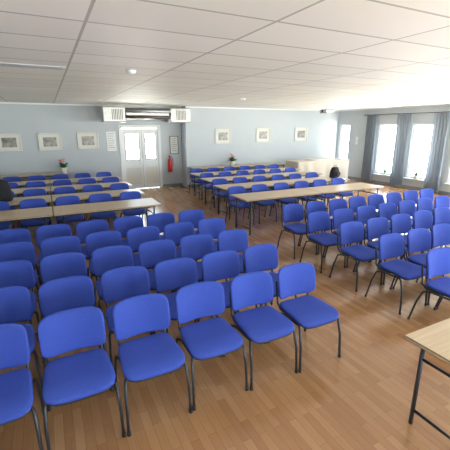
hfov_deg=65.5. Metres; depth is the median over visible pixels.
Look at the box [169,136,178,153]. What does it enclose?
notice board
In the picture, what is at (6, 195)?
bag
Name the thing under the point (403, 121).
curtain
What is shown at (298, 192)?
folding table
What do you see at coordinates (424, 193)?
chair
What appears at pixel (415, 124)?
window
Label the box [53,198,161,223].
folding table
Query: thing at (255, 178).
chair
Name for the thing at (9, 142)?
framed picture
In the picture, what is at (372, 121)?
curtain
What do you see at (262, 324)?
chair
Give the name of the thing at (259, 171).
chair
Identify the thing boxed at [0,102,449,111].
trim
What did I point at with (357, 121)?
wall
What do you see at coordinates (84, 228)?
chair
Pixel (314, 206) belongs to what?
chair
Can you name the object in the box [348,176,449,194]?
baseboard
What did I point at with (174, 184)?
baseboard
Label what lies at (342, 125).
window
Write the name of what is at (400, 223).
chair
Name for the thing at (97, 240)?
chair
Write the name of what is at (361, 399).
floor
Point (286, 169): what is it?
chair
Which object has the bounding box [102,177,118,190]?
chair
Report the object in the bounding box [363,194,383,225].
chair
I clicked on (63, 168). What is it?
potted flower
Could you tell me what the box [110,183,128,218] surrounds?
chair
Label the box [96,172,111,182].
chair
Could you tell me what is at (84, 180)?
chair
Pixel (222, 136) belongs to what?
framed picture
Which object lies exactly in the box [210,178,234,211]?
chair
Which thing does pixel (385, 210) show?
chair
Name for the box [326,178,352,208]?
chair
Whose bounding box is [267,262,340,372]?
chair
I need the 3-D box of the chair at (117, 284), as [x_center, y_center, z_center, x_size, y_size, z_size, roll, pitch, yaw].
[-0.874,0.853,3.255,0.497,0.818,0.530,-7,17,-25]
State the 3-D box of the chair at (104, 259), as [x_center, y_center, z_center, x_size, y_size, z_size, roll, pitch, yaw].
[-1.178,0.690,3.842,0.497,0.818,0.530,-8,17,-26]
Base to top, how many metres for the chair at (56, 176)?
0.818 m
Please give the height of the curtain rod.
0.034 m
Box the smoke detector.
[126,69,135,73]
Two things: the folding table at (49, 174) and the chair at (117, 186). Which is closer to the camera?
the chair at (117, 186)
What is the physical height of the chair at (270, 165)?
0.818 m
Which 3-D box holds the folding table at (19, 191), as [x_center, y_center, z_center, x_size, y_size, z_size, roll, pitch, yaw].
[-4.879,-0.385,7.863,1.804,0.740,0.704,-8,17,-25]
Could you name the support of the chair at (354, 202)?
on the floor
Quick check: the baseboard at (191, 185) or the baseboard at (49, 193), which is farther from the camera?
the baseboard at (191, 185)
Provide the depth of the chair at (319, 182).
8.96 m
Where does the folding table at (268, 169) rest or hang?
on the floor
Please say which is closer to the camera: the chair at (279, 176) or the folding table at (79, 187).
the folding table at (79, 187)
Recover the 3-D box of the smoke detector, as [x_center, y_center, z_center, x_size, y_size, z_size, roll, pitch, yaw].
[-1.215,-1.982,4.538,0.124,0.045,0.124,-8,17,-25]
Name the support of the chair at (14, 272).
on the floor
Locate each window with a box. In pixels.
[339,124,349,158]
[373,124,396,175]
[403,123,432,180]
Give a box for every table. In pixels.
[0,172,67,178]
[0,206,52,225]
[8,180,49,204]
[8,195,51,224]
[11,186,50,203]
[50,176,122,183]
[51,181,131,191]
[52,189,144,215]
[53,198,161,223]
[189,165,239,189]
[190,170,252,199]
[200,174,270,207]
[213,180,292,219]
[230,188,321,234]
[239,163,284,172]
[246,167,301,185]
[259,171,322,180]
[278,176,349,204]
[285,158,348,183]
[304,183,383,216]
[404,318,449,439]
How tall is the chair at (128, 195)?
0.818 m
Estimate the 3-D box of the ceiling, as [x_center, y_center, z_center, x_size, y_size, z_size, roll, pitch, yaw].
[1.796,-2.325,5.502,14.900,0.100,16.400,-8,17,-25]
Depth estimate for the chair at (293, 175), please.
10.23 m
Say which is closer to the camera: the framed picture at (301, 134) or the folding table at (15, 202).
the folding table at (15, 202)
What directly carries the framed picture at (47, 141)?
attached to the wall at (28, 120)
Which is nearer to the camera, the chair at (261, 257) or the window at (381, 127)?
the chair at (261, 257)
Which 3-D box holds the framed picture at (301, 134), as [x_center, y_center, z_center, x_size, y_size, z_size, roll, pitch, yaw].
[3.153,-3.759,14.489,0.650,0.530,0.025,-8,17,-25]
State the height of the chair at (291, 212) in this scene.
0.818 m
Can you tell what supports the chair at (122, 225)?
on the floor
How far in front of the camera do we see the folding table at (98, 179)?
9.58 m
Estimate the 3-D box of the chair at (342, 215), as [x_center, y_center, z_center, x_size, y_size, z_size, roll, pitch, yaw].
[2.003,0.181,5.676,0.497,0.818,0.530,-8,17,-26]
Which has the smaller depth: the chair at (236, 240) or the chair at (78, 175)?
the chair at (236, 240)
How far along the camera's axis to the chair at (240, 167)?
12.28 m
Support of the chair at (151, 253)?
on the floor
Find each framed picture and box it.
[0,133,22,151]
[37,133,61,150]
[76,132,98,148]
[215,129,230,143]
[256,128,270,141]
[294,128,307,140]
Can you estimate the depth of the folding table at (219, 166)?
12.72 m
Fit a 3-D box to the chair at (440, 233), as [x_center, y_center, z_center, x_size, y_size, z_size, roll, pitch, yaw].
[3.053,0.436,4.755,0.497,0.818,0.530,-7,17,-25]
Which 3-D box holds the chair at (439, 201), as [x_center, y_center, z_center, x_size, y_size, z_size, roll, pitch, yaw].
[4.299,-0.122,6.768,0.497,0.818,0.530,-7,17,-25]
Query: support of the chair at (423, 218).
on the floor
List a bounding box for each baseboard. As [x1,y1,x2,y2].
[15,189,109,196]
[163,183,182,186]
[188,179,269,186]
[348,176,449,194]
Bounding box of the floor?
[0,179,449,449]
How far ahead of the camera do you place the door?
12.35 m
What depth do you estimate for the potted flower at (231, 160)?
12.91 m
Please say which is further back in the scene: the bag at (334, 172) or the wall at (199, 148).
the wall at (199, 148)
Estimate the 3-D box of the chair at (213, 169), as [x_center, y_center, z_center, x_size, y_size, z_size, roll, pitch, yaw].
[-0.321,-1.484,11.679,0.497,0.818,0.530,-7,17,-25]
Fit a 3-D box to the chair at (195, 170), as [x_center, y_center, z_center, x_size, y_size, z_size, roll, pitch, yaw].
[-0.870,-1.411,11.417,0.497,0.818,0.530,-8,17,-26]
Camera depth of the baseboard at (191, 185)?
13.00 m
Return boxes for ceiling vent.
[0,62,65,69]
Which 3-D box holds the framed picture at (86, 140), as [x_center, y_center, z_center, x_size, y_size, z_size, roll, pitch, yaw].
[-4.462,-2.749,11.409,0.650,0.530,0.025,-8,17,-25]
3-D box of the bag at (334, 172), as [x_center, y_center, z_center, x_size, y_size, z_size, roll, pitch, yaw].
[3.107,-1.513,9.868,0.338,0.358,0.230,-14,21,-42]
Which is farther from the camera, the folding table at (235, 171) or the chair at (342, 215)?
the folding table at (235, 171)
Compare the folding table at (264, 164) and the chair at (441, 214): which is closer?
the chair at (441, 214)
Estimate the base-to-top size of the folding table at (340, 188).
0.740 m
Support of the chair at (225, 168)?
on the floor
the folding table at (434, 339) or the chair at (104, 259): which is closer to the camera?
the folding table at (434, 339)
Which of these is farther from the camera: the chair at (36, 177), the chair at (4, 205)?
the chair at (36, 177)
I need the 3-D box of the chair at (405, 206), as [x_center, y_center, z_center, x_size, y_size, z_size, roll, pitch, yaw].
[3.384,0.000,6.329,0.497,0.818,0.530,-7,17,-25]
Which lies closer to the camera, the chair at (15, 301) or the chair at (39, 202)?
the chair at (15, 301)
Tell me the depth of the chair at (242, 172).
10.93 m
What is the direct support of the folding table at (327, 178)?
on the floor
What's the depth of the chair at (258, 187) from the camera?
8.13 m
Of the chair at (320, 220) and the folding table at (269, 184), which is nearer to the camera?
the chair at (320, 220)
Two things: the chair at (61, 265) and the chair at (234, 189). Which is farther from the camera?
the chair at (234, 189)
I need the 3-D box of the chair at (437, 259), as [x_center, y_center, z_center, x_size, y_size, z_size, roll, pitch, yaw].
[2.416,0.710,3.770,0.497,0.818,0.530,-8,17,-26]
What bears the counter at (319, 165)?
on the floor
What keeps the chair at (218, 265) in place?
on the floor
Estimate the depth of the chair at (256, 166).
12.54 m
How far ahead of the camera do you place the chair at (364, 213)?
5.97 m
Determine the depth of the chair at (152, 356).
2.68 m
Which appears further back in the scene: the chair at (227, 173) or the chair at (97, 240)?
the chair at (227, 173)
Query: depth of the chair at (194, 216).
5.68 m
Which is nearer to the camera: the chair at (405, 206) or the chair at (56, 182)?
the chair at (405, 206)
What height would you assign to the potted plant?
0.247 m
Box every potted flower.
[56,158,67,172]
[228,153,235,165]
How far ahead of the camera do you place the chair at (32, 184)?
8.71 m
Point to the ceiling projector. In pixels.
(326, 110)
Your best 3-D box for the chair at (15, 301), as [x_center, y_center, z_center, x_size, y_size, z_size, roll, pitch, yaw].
[-1.772,0.974,2.818,0.497,0.818,0.530,-8,17,-25]
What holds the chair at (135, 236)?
on the floor
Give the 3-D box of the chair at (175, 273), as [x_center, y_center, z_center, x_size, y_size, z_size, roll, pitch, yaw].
[-0.426,0.793,3.468,0.497,0.818,0.530,-8,17,-25]
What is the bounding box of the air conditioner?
[101,106,189,122]
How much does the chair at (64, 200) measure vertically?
0.818 m
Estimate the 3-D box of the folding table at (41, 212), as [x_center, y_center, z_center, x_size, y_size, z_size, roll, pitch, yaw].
[-3.764,0.213,5.707,1.804,0.740,0.704,-8,17,-25]
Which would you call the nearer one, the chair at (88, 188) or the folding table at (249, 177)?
the chair at (88, 188)
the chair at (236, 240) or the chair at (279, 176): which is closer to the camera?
the chair at (236, 240)
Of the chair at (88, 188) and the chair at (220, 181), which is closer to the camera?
the chair at (88, 188)
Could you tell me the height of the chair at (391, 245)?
0.818 m
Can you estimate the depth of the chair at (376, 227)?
5.15 m
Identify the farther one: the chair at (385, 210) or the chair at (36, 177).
the chair at (36, 177)
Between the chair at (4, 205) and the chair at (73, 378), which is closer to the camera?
the chair at (73, 378)
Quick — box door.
[118,125,162,188]
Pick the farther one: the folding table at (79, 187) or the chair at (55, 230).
the folding table at (79, 187)
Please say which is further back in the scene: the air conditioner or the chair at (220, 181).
the air conditioner
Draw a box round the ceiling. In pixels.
[0,0,449,110]
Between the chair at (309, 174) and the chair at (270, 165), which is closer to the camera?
the chair at (309, 174)
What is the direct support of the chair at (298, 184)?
on the floor
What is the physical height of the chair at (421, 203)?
0.818 m
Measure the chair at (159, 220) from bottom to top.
0.818 m
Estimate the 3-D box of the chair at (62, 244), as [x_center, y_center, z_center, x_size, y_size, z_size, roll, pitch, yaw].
[-1.922,0.592,4.196,0.497,0.818,0.530,-8,17,-25]
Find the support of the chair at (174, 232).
on the floor
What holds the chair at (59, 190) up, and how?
on the floor
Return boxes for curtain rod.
[364,111,449,115]
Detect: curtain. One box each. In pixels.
[361,115,378,180]
[389,114,411,186]
[423,113,449,191]
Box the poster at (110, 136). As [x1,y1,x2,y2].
[106,132,116,150]
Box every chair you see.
[0,201,13,229]
[0,228,38,297]
[0,242,41,289]
[0,260,42,323]
[0,286,43,400]
[0,323,43,449]
[3,176,22,196]
[9,183,18,197]
[10,191,20,227]
[19,198,49,227]
[23,189,51,228]
[26,181,49,206]
[28,175,49,204]
[36,224,71,284]
[38,276,106,369]
[38,306,125,449]
[40,236,81,258]
[40,252,94,317]
[52,174,68,205]
[53,180,71,205]
[54,187,80,221]
[55,196,84,223]
[75,173,90,191]
[76,220,108,259]
[78,178,95,203]
[83,185,109,221]
[85,231,121,282]
[89,193,116,220]
[92,245,133,309]
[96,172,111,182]
[101,266,162,367]
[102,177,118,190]
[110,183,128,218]
[112,293,192,436]
[113,216,153,269]
[120,191,145,218]
[127,226,172,292]
[138,239,176,291]
[147,212,179,246]
[153,257,212,333]
[164,222,199,291]
[175,281,247,410]
[177,209,213,246]
[178,234,226,289]
[189,168,208,195]
[196,218,225,261]
[197,250,257,321]
[199,173,220,201]
[206,167,218,193]
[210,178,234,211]
[217,229,247,279]
[219,171,231,201]
[223,271,297,390]
[224,167,234,182]
[225,186,254,226]
[231,177,254,210]
[236,170,248,182]
[237,244,296,312]
[239,166,250,169]
[248,184,276,223]
[251,169,266,190]
[252,176,272,190]
[254,165,270,179]
[267,164,278,180]
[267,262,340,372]
[269,168,280,180]
[269,182,296,220]
[271,174,290,206]
[277,204,316,258]
[284,168,295,179]
[289,173,309,203]
[292,181,316,211]
[299,201,339,253]
[299,211,345,272]
[305,172,317,195]
[310,179,335,201]
[324,208,369,267]
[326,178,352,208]
[327,199,360,247]
[329,221,382,291]
[347,196,378,244]
[349,205,390,261]
[355,217,407,284]
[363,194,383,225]
[365,233,427,314]
[370,203,411,241]
[384,192,401,213]
[388,214,429,261]
[392,228,430,304]
[396,200,430,248]
[401,210,432,259]
[403,190,431,227]
[407,247,449,319]
[416,198,432,225]
[419,188,433,209]
[427,223,449,251]
[430,207,449,247]
[432,196,449,215]
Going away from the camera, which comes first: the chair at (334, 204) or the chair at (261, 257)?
the chair at (261, 257)
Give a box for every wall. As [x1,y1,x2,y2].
[0,104,182,192]
[181,106,338,186]
[336,105,449,191]
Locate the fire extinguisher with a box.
[168,155,172,171]
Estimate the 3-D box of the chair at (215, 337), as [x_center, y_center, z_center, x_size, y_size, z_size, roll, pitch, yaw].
[-0.140,0.946,2.917,0.497,0.818,0.530,-8,17,-25]
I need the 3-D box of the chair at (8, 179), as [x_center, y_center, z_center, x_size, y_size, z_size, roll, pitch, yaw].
[-5.726,-0.870,9.467,0.497,0.818,0.530,-8,17,-26]
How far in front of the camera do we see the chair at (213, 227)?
5.14 m
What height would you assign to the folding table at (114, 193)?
0.740 m
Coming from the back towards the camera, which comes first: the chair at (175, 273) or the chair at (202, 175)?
the chair at (202, 175)
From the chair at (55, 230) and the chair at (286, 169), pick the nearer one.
the chair at (55, 230)
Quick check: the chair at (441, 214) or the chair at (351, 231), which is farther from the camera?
the chair at (441, 214)
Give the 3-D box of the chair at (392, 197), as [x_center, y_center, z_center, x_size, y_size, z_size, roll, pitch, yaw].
[3.535,-0.224,7.136,0.497,0.818,0.530,-8,17,-26]
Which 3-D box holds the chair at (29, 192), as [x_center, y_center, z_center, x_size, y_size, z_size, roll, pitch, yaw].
[-4.069,-0.342,7.562,0.497,0.818,0.530,-8,17,-26]
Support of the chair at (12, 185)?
on the floor
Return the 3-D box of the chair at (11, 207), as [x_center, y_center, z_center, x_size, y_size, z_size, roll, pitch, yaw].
[-4.611,-0.273,7.315,0.497,0.818,0.530,-8,17,-26]
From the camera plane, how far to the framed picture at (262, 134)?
13.70 m
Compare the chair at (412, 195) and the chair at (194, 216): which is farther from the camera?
the chair at (412, 195)
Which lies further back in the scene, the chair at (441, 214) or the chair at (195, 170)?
the chair at (195, 170)
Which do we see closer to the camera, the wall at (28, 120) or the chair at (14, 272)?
the chair at (14, 272)
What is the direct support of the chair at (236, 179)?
on the floor
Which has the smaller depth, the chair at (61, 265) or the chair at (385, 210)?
the chair at (61, 265)
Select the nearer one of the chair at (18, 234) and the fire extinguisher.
the chair at (18, 234)
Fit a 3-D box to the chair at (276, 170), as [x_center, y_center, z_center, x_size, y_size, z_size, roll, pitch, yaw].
[1.715,-1.398,11.371,0.497,0.818,0.530,-8,17,-26]
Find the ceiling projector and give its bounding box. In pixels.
[320,104,333,112]
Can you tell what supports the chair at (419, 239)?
on the floor
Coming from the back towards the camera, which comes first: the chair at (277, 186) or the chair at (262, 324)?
the chair at (277, 186)
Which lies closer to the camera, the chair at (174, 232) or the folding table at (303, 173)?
the chair at (174, 232)
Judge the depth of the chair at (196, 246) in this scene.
4.35 m
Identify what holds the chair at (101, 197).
on the floor
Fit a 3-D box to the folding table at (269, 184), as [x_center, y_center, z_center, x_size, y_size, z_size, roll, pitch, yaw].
[0.712,-0.652,8.826,1.904,0.740,0.704,-8,17,-25]
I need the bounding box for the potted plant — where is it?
[413,172,420,178]
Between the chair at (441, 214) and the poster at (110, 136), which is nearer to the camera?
the chair at (441, 214)
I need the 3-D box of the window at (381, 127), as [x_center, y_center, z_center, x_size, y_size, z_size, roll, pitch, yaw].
[6.120,-2.837,13.222,0.240,1.900,1.000,-8,17,-25]
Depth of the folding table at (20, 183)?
9.05 m
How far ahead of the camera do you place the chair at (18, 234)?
4.61 m
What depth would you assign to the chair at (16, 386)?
2.35 m
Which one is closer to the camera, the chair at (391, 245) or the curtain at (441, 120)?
the chair at (391, 245)
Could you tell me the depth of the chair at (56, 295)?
3.10 m
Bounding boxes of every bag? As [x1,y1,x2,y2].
[0,179,12,201]
[329,165,340,177]
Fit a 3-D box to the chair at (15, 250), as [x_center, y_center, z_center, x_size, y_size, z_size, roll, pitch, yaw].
[-2.365,0.655,3.969,0.497,0.818,0.530,-7,17,-25]

